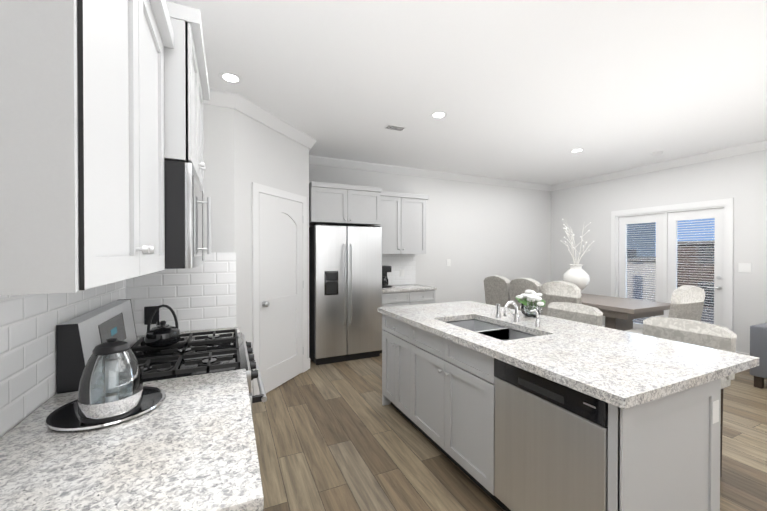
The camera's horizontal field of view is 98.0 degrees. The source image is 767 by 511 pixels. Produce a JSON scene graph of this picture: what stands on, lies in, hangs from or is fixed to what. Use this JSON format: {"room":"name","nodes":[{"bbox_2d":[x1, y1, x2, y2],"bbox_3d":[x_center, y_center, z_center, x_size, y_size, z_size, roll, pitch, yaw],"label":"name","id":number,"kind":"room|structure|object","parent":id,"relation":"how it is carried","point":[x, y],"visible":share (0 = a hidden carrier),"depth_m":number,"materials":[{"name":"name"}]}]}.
{"room":"kitchen and dining room","nodes":[
{"label":"kitchen and dining room","id":0,"kind":"room"},
{"bbox_2d":[0,392,56,437],"bbox_3d":[-0.941,0.012,0.376,0.200,2.850,8.700,0,0,-25],"label":"wall","id":1,"kind":"structure","parent":0,"point":[27,415],"depth_m":1.08,"materials":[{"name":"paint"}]},
{"bbox_2d":[0,280,125,436],"bbox_3d":[-1.220,0.285,1.229,0.007,0.452,1.879,0,0,-25],"label":"wall tile","id":2,"kind":"structure","parent":1,"relation":"attached to","point":[28,361],"depth_m":1.10,"materials":[{"name":"white tile"}]},
{"bbox_2d":[0,0,167,294],"bbox_3d":[-0.877,-0.427,0.907,0.347,0.980,0.858,0,0,-25],"label":"upper cabinet","id":3,"kind":"object","parent":1,"relation":"attached to","point":[101,111],"depth_m":0.61,"materials":[{"name":"paint"}]},
{"bbox_2d":[160,0,207,188],"bbox_3d":[-1.176,-0.729,1.662,0.441,0.645,0.748,0,0,-25],"label":"upper cabinet","id":4,"kind":"object","parent":1,"relation":"attached to","point":[187,92],"depth_m":1.41,"materials":[{"name":"paint"}]},
{"bbox_2d":[164,160,210,268],"bbox_3d":[-1.153,-0.171,1.677,0.491,0.452,0.744,0,0,-25],"label":"microwave","id":5,"kind":"object","parent":4,"relation":"attached to","point":[184,201],"visible":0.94,"depth_m":1.41,"materials":[{"name":"silver metal"}]},
{"bbox_2d":[203,104,308,388],"bbox_3d":[-1.581,-0.011,3.783,1.500,2.850,1.580,0,0,-25],"label":"wall","id":6,"kind":"structure","parent":0,"point":[242,152],"depth_m":3.10,"materials":[{"name":"paint"}]},
{"bbox_2d":[252,182,306,395],"bbox_3d":[-1.106,0.352,3.652,0.664,2.125,0.664,0,0,-25],"label":"pantry door","id":7,"kind":"structure","parent":6,"relation":"in","point":[279,282],"depth_m":3.59,"materials":[{"name":"paint"}]},
{"bbox_2d":[203,88,766,190],"bbox_3d":[2.208,-1.370,1.824,6.740,0.105,8.300,0,0,-25],"label":"crown molding","id":8,"kind":"structure","parent":6,"relation":"attached to","point":[244,105],"depth_m":4.95,"materials":[{"name":"paint"}]},
{"bbox_2d":[251,325,749,395],"bbox_3d":[2.208,1.362,1.843,6.740,0.130,8.300,0,0,-25],"label":"baseboard","id":9,"kind":"structure","parent":6,"relation":"attached to","point":[308,363],"depth_m":4.15,"materials":[{"name":"paint"}]},
{"bbox_2d":[309,164,550,303],"bbox_3d":[0.514,-0.025,5.732,6.940,2.850,0.200,0,0,-25],"label":"wall","id":10,"kind":"structure","parent":0,"point":[477,234],"depth_m":6.13,"materials":[{"name":"paint"}]},
{"bbox_2d":[309,181,428,253],"bbox_3d":[-0.171,-0.489,4.954,1.935,0.930,0.628,0,0,-25],"label":"upper cabinet","id":11,"kind":"object","parent":10,"relation":"attached to","point":[399,219],"visible":0.96,"depth_m":4.70,"materials":[{"name":"paint"}]},
{"bbox_2d":[382,254,415,284],"bbox_3d":[0.127,0.227,5.440,0.910,0.510,0.008,0,0,-25],"label":"wall tile","id":12,"kind":"structure","parent":10,"relation":"attached to","point":[398,262],"depth_m":5.51,"materials":[{"name":"white tile"}]},
{"bbox_2d":[165,0,766,184],"bbox_3d":[2.208,-1.483,1.823,7.540,0.120,9.100,0,0,-25],"label":"ceiling","id":13,"kind":"structure","parent":0,"point":[534,91],"depth_m":2.67,"materials":[{"name":"paint"}]},
{"bbox_2d":[218,72,242,83],"bbox_3d":[-1.229,-1.427,2.679,0.184,0.004,0.184,0,0,-25],"label":"recessed light","id":14,"kind":"object","parent":13,"relation":"in","point":[230,77],"visible":1,"depth_m":2.67,"materials":[{"name":"paint"}]},
{"bbox_2d":[384,124,405,130],"bbox_3d":[0.127,-1.431,3.737,0.230,0.009,0.120,0,0,-25],"label":"ceiling vent","id":15,"kind":"object","parent":13,"relation":"in","point":[394,127],"visible":0.96,"depth_m":3.72,"materials":[{"name":"metal"}]},
{"bbox_2d":[430,111,447,118],"bbox_3d":[0.565,-1.432,3.399,0.184,0.004,0.184,0,0,-25],"label":"recessed light","id":16,"kind":"object","parent":13,"relation":"in","point":[438,114],"visible":1,"depth_m":3.38,"materials":[{"name":"paint"}]},
{"bbox_2d":[570,149,584,152],"bbox_3d":[2.663,-1.440,4.579,0.184,0.004,0.184,0,0,-25],"label":"recessed light","id":17,"kind":"object","parent":13,"relation":"in","point":[576,150],"visible":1,"depth_m":4.57,"materials":[{"name":"paint"}]},
{"bbox_2d":[651,151,662,155],"bbox_3d":[3.833,-1.426,4.669,0.130,0.032,0.130,0,0,-25],"label":"smoke detector","id":18,"kind":"object","parent":13,"relation":"attached to","point":[657,153],"visible":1,"depth_m":4.64,"materials":[{"name":"paint"}]},
{"bbox_2d":[252,353,766,510],"bbox_3d":[2.208,1.487,1.843,7.540,0.120,9.100,0,0,-25],"label":"floor","id":19,"kind":"structure","parent":0,"point":[337,436],"depth_m":2.41,"materials":[{"name":"brown wood"}]},
{"bbox_2d":[0,327,263,510],"bbox_3d":[-0.928,0.970,1.399,0.662,0.920,1.806,0,0,-25],"label":"countertop","id":20,"kind":"structure","parent":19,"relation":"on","point":[188,443],"depth_m":0.85,"materials":[{"name":"stone"}]},
{"bbox_2d":[45,386,165,430],"bbox_3d":[-0.912,0.505,1.115,0.310,0.012,0.310,0,0,-25],"label":"tray","id":21,"kind":"object","parent":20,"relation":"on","point":[65,417],"visible":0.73,"depth_m":1.05,"materials":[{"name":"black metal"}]},
{"bbox_2d":[78,338,142,424],"bbox_3d":[-0.876,0.383,1.082,0.162,0.238,0.204,0,0,-25],"label":"kettle","id":22,"kind":"object","parent":21,"relation":"on","point":[112,399],"visible":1,"depth_m":1.03,"materials":[{"name":"clear glass"}]},
{"bbox_2d":[56,299,266,409],"bbox_3d":[-1.034,0.842,1.739,0.748,1.172,0.750,0,0,-25],"label":"stove","id":23,"kind":"object","parent":19,"relation":"on","point":[79,338],"visible":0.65,"depth_m":1.55,"materials":[{"name":"black metal"}]},
{"bbox_2d":[144,304,180,347],"bbox_3d":[-1.199,0.372,1.817,0.167,0.217,0.205,0,0,-25],"label":"tea kettle","id":24,"kind":"object","parent":23,"relation":"on","point":[162,334],"visible":1,"depth_m":1.76,"materials":[{"name":"black metal"}]},
{"bbox_2d":[309,224,381,364],"bbox_3d":[-0.566,0.500,4.688,0.930,1.815,0.736,0,0,-25],"label":"fridge","id":25,"kind":"object","parent":19,"relation":"on","point":[345,290],"visible":1,"depth_m":4.40,"materials":[{"name":"silver metal"}]},
{"bbox_2d":[380,284,436,352],"bbox_3d":[0.268,0.944,5.157,0.925,0.920,0.631,0,0,-25],"label":"base cabinet","id":26,"kind":"object","parent":19,"relation":"on","point":[405,295],"visible":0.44,"depth_m":4.91,"materials":[{"name":"paint"}]},
{"bbox_2d":[382,265,391,287],"bbox_3d":[0.000,0.321,5.107,0.176,0.325,0.267,0,0,-25],"label":"coffee maker","id":27,"kind":"object","parent":26,"relation":"on","point":[385,269],"visible":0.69,"depth_m":5.03,"materials":[{"name":"black plastic"}]},
{"bbox_2d":[484,275,510,308],"bbox_3d":[2.007,0.858,5.349,0.606,1.090,0.500,0,0,-25],"label":"dining chair","id":28,"kind":"object","parent":19,"relation":"on","point":[497,289],"visible":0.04,"depth_m":5.19,"materials":[{"name":"beige fabric"}]},
{"bbox_2d":[509,278,542,314],"bbox_3d":[2.238,0.862,4.850,0.606,1.090,0.500,0,0,-25],"label":"dining chair","id":29,"kind":"object","parent":19,"relation":"on","point":[519,286],"depth_m":4.75,"materials":[{"name":"beige fabric"}]},
{"bbox_2d":[382,313,722,510],"bbox_3d":[0.767,0.984,2.351,0.794,0.879,2.132,0,0,-25],"label":"kitchen island","id":30,"kind":"object","parent":19,"relation":"on","point":[664,455],"depth_m":1.84,"materials":[{"name":"white wood"}]},
{"bbox_2d":[378,301,503,320],"bbox_3d":[0.587,0.522,3.113,1.110,0.048,0.662,0,0,-25],"label":"island countertop","id":31,"kind":"structure","parent":30,"relation":"on","point":[447,311],"depth_m":3.02,"materials":[{"name":"white stone"}]},
{"bbox_2d":[410,317,497,348],"bbox_3d":[0.662,0.527,2.372,0.624,0.048,0.770,0,0,-25],"label":"island countertop","id":32,"kind":"structure","parent":30,"relation":"on","point":[455,332],"depth_m":2.21,"materials":[{"name":"white stone"}]},
{"bbox_2d":[474,309,593,332],"bbox_3d":[1.164,0.522,2.604,0.490,0.040,0.770,0,0,-25],"label":"island countertop","id":33,"kind":"structure","parent":30,"relation":"on","point":[547,324],"depth_m":2.50,"materials":[{"name":"white stone"}]},
{"bbox_2d":[496,301,539,326],"bbox_3d":[0.964,0.421,2.513,0.148,0.160,0.416,0,0,-25],"label":"faucet","id":34,"kind":"object","parent":33,"relation":"on","point":[516,317],"visible":1,"depth_m":2.51,"materials":[{"name":"silver metal"}]},
{"bbox_2d":[516,290,545,316],"bbox_3d":[1.220,0.393,2.758,0.232,0.214,0.255,0,0,-25],"label":"flower vase","id":35,"kind":"object","parent":33,"relation":"on","point":[529,297],"visible":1,"depth_m":2.73,"materials":[{"name":"clear glass"}]},
{"bbox_2d":[494,358,607,510],"bbox_3d":[1.036,0.992,1.692,0.692,0.872,0.592,0,0,-25],"label":"dishwasher","id":36,"kind":"object","parent":30,"relation":"in","point":[551,445],"visible":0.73,"depth_m":1.51,"materials":[{"name":"silver metal"}]},
{"bbox_2d":[478,325,758,408],"bbox_3d":[1.204,0.531,1.781,1.110,0.048,0.782,0,0,-25],"label":"island countertop","id":37,"kind":"structure","parent":30,"relation":"on","point":[632,370],"depth_m":1.60,"materials":[{"name":"white stone"}]},
{"bbox_2d":[541,281,602,326],"bbox_3d":[2.469,0.865,4.351,0.606,1.090,0.500,0,0,-25],"label":"dining chair","id":38,"kind":"object","parent":19,"relation":"on","point":[559,291],"visible":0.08,"depth_m":4.20,"materials":[{"name":"beige fabric"}]},
{"bbox_2d":[547,302,602,326],"bbox_3d":[1.575,0.931,3.012,0.507,0.977,0.490,0,0,-25],"label":"counter stool","id":39,"kind":"object","parent":19,"relation":"on","point":[582,313],"visible":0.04,"depth_m":3.03,"materials":[{"name":"beige fabric"}]},
{"bbox_2d":[581,293,669,330],"bbox_3d":[3.054,1.022,5.085,1.000,0.765,1.920,0,0,-25],"label":"dining table","id":40,"kind":"object","parent":19,"relation":"on","point":[619,313],"visible":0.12,"depth_m":4.43,"materials":[{"name":"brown wood"}]},
{"bbox_2d":[561,219,593,295],"bbox_3d":[3.102,0.021,5.356,0.689,1.232,0.585,0,0,-25],"label":"urn vase","id":41,"kind":"object","parent":40,"relation":"on","point":[576,274],"visible":0.9,"depth_m":5.23,"materials":[{"name":"white ceramic"}]},
{"bbox_2d":[626,285,704,334],"bbox_3d":[3.231,0.868,3.868,0.500,1.090,0.606,0,0,-25],"label":"dining chair","id":42,"kind":"object","parent":19,"relation":"on","point":[687,301],"visible":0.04,"depth_m":3.58,"materials":[{"name":"beige fabric"}]},
{"bbox_2d":[643,317,736,476],"bbox_3d":[1.928,0.936,2.250,0.507,0.977,0.490,0,0,-25],"label":"counter stool","id":43,"kind":"object","parent":19,"relation":"on","point":[704,334],"visible":0.25,"depth_m":2.25,"materials":[{"name":"beige fabric"}]},
{"bbox_2d":[750,322,766,388],"bbox_3d":[4.920,0.946,2.747,1.025,0.950,2.370,0,0,-25],"label":"sofa","id":44,"kind":"object","parent":19,"relation":"on","point":[758,340],"visible":1,"depth_m":3.54,"materials":[{"name":"grey fabric"}]},
{"bbox_2d":[551,150,766,353],"bbox_3d":[5.357,-0.008,3.290,0.200,2.850,8.300,0,0,-25],"label":"wall","id":45,"kind":"structure","parent":0,"point":[741,179],"depth_m":4.96,"materials":[{"name":"paint"}]},
{"bbox_2d":[619,208,723,328],"bbox_3d":[4.394,0.357,5.199,0.108,2.039,1.366,0,0,-25],"label":"door","id":46,"kind":"structure","parent":45,"relation":"in","point":[717,214],"depth_m":5.12,"materials":[{"name":"paint"}]},
{"bbox_2d":[611,198,733,330],"bbox_3d":[4.420,0.314,5.211,0.150,2.180,1.570,0,0,-25],"label":"door frame","id":47,"kind":"structure","parent":45,"relation":"attached to","point":[727,205],"depth_m":4.93,"materials":[{"name":"paint"}]},
{"bbox_2d":[738,263,750,271],"bbox_3d":[4.741,0.160,4.372,0.009,0.120,0.120,0,0,-25],"label":"light switch","id":48,"kind":"object","parent":45,"relation":"attached to","point":[744,267],"visible":1,"depth_m":4.37,"materials":[{"name":"white plastic"}]},
{"bbox_3d":[-1.484,0.700,2.554,0.640,1.445,0.740,0,0,-25],"label":"wall","id":49,"kind":"structure","parent":0,"visible":0},
{"bbox_2d":[125,252,235,335],"bbox_3d":[-1.327,0.242,2.212,0.640,0.525,0.008,0,0,-25],"label":"wall tile","id":50,"kind":"structure","parent":49,"relation":"attached to","point":[201,297],"depth_m":2.23,"materials":[{"name":"white tile"}]},
{"bbox_2d":[144,306,158,324],"bbox_3d":[-1.482,0.383,2.132,0.080,0.115,0.006,0,0,-25],"label":"electrical outlet","id":51,"kind":"object","parent":50,"relation":"attached to","point":[148,310],"visible":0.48,"depth_m":2.13,"materials":[{"name":"black plastic"}]},
{"label":"outside","id":52,"kind":"structure","parent":0,"visible":0},
{"bbox_2d":[627,223,714,323],"bbox_3d":[78.983,14.660,113.756,360.000,54.000,260.000,0,0,-25],"label":"buildings","id":53,"kind":"structure","parent":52,"point":[630,241],"depth_m":25.73}
]}

